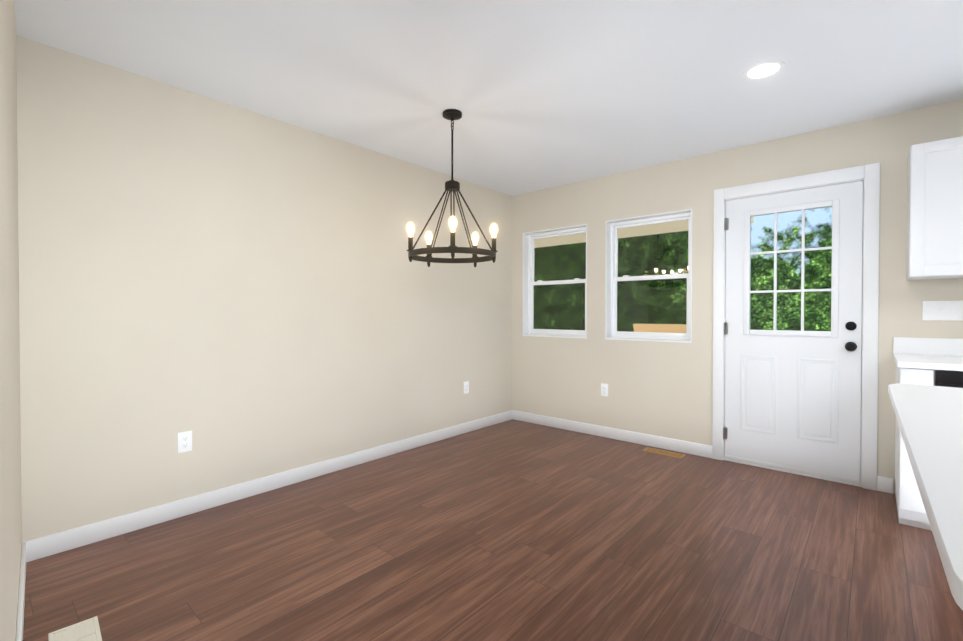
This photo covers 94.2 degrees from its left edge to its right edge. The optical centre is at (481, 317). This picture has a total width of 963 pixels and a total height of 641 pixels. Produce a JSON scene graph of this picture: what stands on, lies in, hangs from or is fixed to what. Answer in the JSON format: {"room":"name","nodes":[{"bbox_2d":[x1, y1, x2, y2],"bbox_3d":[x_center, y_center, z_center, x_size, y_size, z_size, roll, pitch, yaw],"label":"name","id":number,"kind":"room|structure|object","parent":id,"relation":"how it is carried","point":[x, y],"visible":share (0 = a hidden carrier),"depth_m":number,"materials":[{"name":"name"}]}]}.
{"room":"dining room","nodes":[
{"label":"dining room","id":0,"kind":"room"},
{"bbox_2d":[0,0,155,640],"bbox_3d":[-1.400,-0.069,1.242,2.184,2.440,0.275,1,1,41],"label":"wall","id":1,"kind":"structure","parent":0,"point":[78,217],"depth_m":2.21,"materials":[{"name":"beige paint"}]},
{"bbox_2d":[15,539,38,640],"bbox_3d":[-1.347,1.101,1.299,2.165,0.098,0.170,1,1,41],"label":"baseboard","id":2,"kind":"structure","parent":1,"relation":"attached to","point":[28,552],"depth_m":1.80,"materials":[{"name":"white wood"}]},
{"bbox_2d":[152,79,511,505],"bbox_3d":[-0.999,-0.093,3.473,0.150,2.440,3.850,1,1,41],"label":"wall","id":3,"kind":"structure","parent":0,"point":[242,294],"depth_m":3.09,"materials":[{"name":"beige paint"}]},
{"bbox_2d":[178,430,191,452],"bbox_3d":[-1.703,0.713,2.572,0.008,0.117,0.072,1,1,41],"label":"outlet","id":4,"kind":"object","parent":3,"relation":"attached to","point":[184,441],"visible":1,"depth_m":2.57,"materials":[{"name":"white plastic"}]},
{"bbox_2d":[35,410,510,558],"bbox_3d":[-0.895,1.077,3.494,0.014,0.098,3.760,1,1,41],"label":"baseboard","id":5,"kind":"structure","parent":3,"relation":"attached to","point":[49,545],"depth_m":2.74,"materials":[{"name":"white wood"}]},
{"bbox_2d":[464,381,468,393],"bbox_3d":[-0.147,0.679,4.350,0.008,0.117,0.072,1,1,41],"label":"outlet","id":6,"kind":"object","parent":3,"relation":"attached to","point":[466,386],"visible":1,"depth_m":4.35,"materials":[{"name":"white plastic"}]},
{"bbox_2d":[14,0,962,195],"bbox_3d":[0.371,-1.311,-0.390,7.280,0.080,8.180,1,1,41],"label":"ceiling","id":7,"kind":"structure","parent":0,"point":[541,94],"depth_m":2.32,"materials":[{"name":"white paint"}]},
{"bbox_2d":[406,109,497,266],"bbox_3d":[-0.188,-0.826,2.879,0.575,0.962,0.574,1,1,41],"label":"chandelier","id":8,"kind":"object","parent":7,"relation":"hanging from","point":[452,185],"visible":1,"depth_m":2.82,"materials":[{"name":"black metal"}]},
{"bbox_2d":[743,60,784,79],"bbox_3d":[1.481,-1.298,2.353,0.188,0.006,0.188,1,1,41],"label":"recessed light","id":9,"kind":"object","parent":7,"relation":"in","point":[763,70],"visible":1,"depth_m":2.35,"materials":[{"name":"white plastic"}]},
{"bbox_2d":[23,419,962,640],"bbox_3d":[0.371,1.199,-0.362,7.280,0.060,8.180,1,1,41],"label":"floor","id":10,"kind":"structure","parent":0,"point":[513,530],"depth_m":2.11,"materials":[{"name":"brown wood"}]},
{"bbox_2d":[48,616,101,640],"bbox_3d":[-1.403,1.145,1.551,0.135,0.004,0.330,-1,1,-45],"label":"floor vent","id":11,"kind":"object","parent":10,"relation":"in","point":[87,630],"visible":1,"depth_m":1.62,"materials":[{"name":"beige metal"}]},
{"bbox_2d":[642,447,684,457],"bbox_3d":[1.513,1.121,3.720,0.315,0.004,0.115,1,1,41],"label":"floor vent","id":12,"kind":"object","parent":10,"relation":"in","point":[664,452],"visible":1,"depth_m":3.72,"materials":[{"name":"brown metal"}]},
{"bbox_2d":[888,384,962,609],"bbox_3d":[1.383,0.702,0.657,1.144,0.910,1.652,1,1,41],"label":"kitchen island","id":13,"kind":"object","parent":10,"relation":"on","point":[929,420],"visible":1,"depth_m":0.80,"materials":[{"name":"white stone"}]},
{"bbox_2d":[893,337,962,530],"bbox_3d":[3.004,0.637,2.132,1.527,1.008,0.668,1,1,41],"label":"base cabinet","id":14,"kind":"object","parent":10,"relation":"on","point":[930,361],"depth_m":2.41,"materials":[{"name":"white paint"}]},
{"bbox_2d":[512,99,962,493],"bbox_3d":[2.965,-0.085,2.696,7.140,2.440,0.140,1,1,41],"label":"wall","id":15,"kind":"structure","parent":0,"point":[662,389],"depth_m":3.70,"materials":[{"name":"beige paint"}]},
{"bbox_2d":[523,224,586,338],"bbox_3d":[0.773,-0.353,4.608,0.759,1.104,0.136,1,1,41],"label":"window","id":16,"kind":"structure","parent":15,"relation":"in","point":[529,283],"depth_m":4.74,"materials":[{"name":"white"}]},
{"bbox_2d":[601,383,607,396],"bbox_3d":[1.151,0.678,4.193,0.072,0.117,0.008,1,1,41],"label":"outlet","id":17,"kind":"object","parent":15,"relation":"attached to","point":[604,389],"visible":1,"depth_m":4.19,"materials":[{"name":"white plastic"}]},
{"bbox_2d":[511,410,711,457],"bbox_3d":[1.102,1.069,4.236,1.985,0.098,0.014,1,1,41],"label":"baseboard","id":18,"kind":"structure","parent":15,"relation":"attached to","point":[693,448],"depth_m":4.09,"materials":[{"name":"white wood"}]},
{"bbox_2d":[605,209,691,342],"bbox_3d":[1.488,-0.347,3.982,0.759,1.104,0.136,1,1,41],"label":"window","id":19,"kind":"structure","parent":15,"relation":"in","point":[612,277],"depth_m":4.05,"materials":[{"name":"white"}]},
{"bbox_2d":[724,458,860,486],"bbox_3d":[2.281,1.122,3.329,0.825,0.012,0.169,1,1,41],"label":"door sill","id":20,"kind":"structure","parent":15,"relation":"attached to","point":[833,480],"depth_m":3.23,"materials":[{"name":"white metal"}]},
{"bbox_2d":[723,181,862,483],"bbox_3d":[2.217,0.101,3.250,0.826,2.029,0.115,1,1,41],"label":"entry door","id":21,"kind":"structure","parent":15,"relation":"in","point":[792,401],"depth_m":3.21,"materials":[{"name":"white paint"}]},
{"bbox_2d":[712,163,879,490],"bbox_3d":[2.265,0.059,3.298,0.985,2.139,0.158,1,1,41],"label":"door frame","id":22,"kind":"structure","parent":15,"relation":"attached to","point":[870,173],"depth_m":2.98,"materials":[{"name":"white wood"}]},
{"bbox_2d":[906,136,962,279],"bbox_3d":[2.934,-0.615,2.412,0.920,0.762,0.319,1,1,41],"label":"upper cabinet","id":23,"kind":"object","parent":15,"relation":"attached to","point":[934,209],"visible":1,"depth_m":2.53,"materials":[{"name":"white paint"}]},
{"bbox_2d":[922,301,962,320],"bbox_3d":[2.808,-0.041,2.731,0.171,0.117,0.015,1,1,41],"label":"switch plate","id":24,"kind":"object","parent":15,"relation":"attached to","point":[944,310],"visible":1,"depth_m":2.72,"materials":[{"name":"white plastic"}]},
{"label":"outside","id":25,"kind":"structure","parent":0,"visible":0},
{"bbox_2d":[534,207,831,331],"bbox_3d":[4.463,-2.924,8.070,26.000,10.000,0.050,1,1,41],"label":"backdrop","id":26,"kind":"structure","parent":25,"point":[676,311],"depth_m":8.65,"materials":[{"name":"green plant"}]},
{"bbox_3d":[2.831,1.496,6.252,26.000,0.200,4.910,1,1,41],"label":"ground","id":27,"kind":"structure","parent":25,"visible":0},
{"bbox_2d":[534,216,753,247],"bbox_3d":[1.194,0.129,5.543,3.450,2.550,1.790,1,1,41],"label":"porch","id":28,"kind":"object","parent":27,"relation":"on","point":[659,228],"depth_m":5.67,"materials":[{"name":"beige paint"}]},
{"bbox_2d":[633,324,685,332],"bbox_3d":[2.123,0.743,4.804,0.970,1.338,0.130,1,1,41],"label":"rail","id":29,"kind":"object","parent":28,"relation":"on","point":[678,328],"depth_m":4.87,"materials":[{"name":"brown wood"}]},
{"bbox_2d":[618,266,686,272],"bbox_3d":[2.810,0.277,7.127,2.257,2.220,0.060,1,1,41],"label":"string lights","id":30,"kind":"object","parent":27,"relation":"on","point":[680,270],"depth_m":7.06,"materials":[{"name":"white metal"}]}
]}

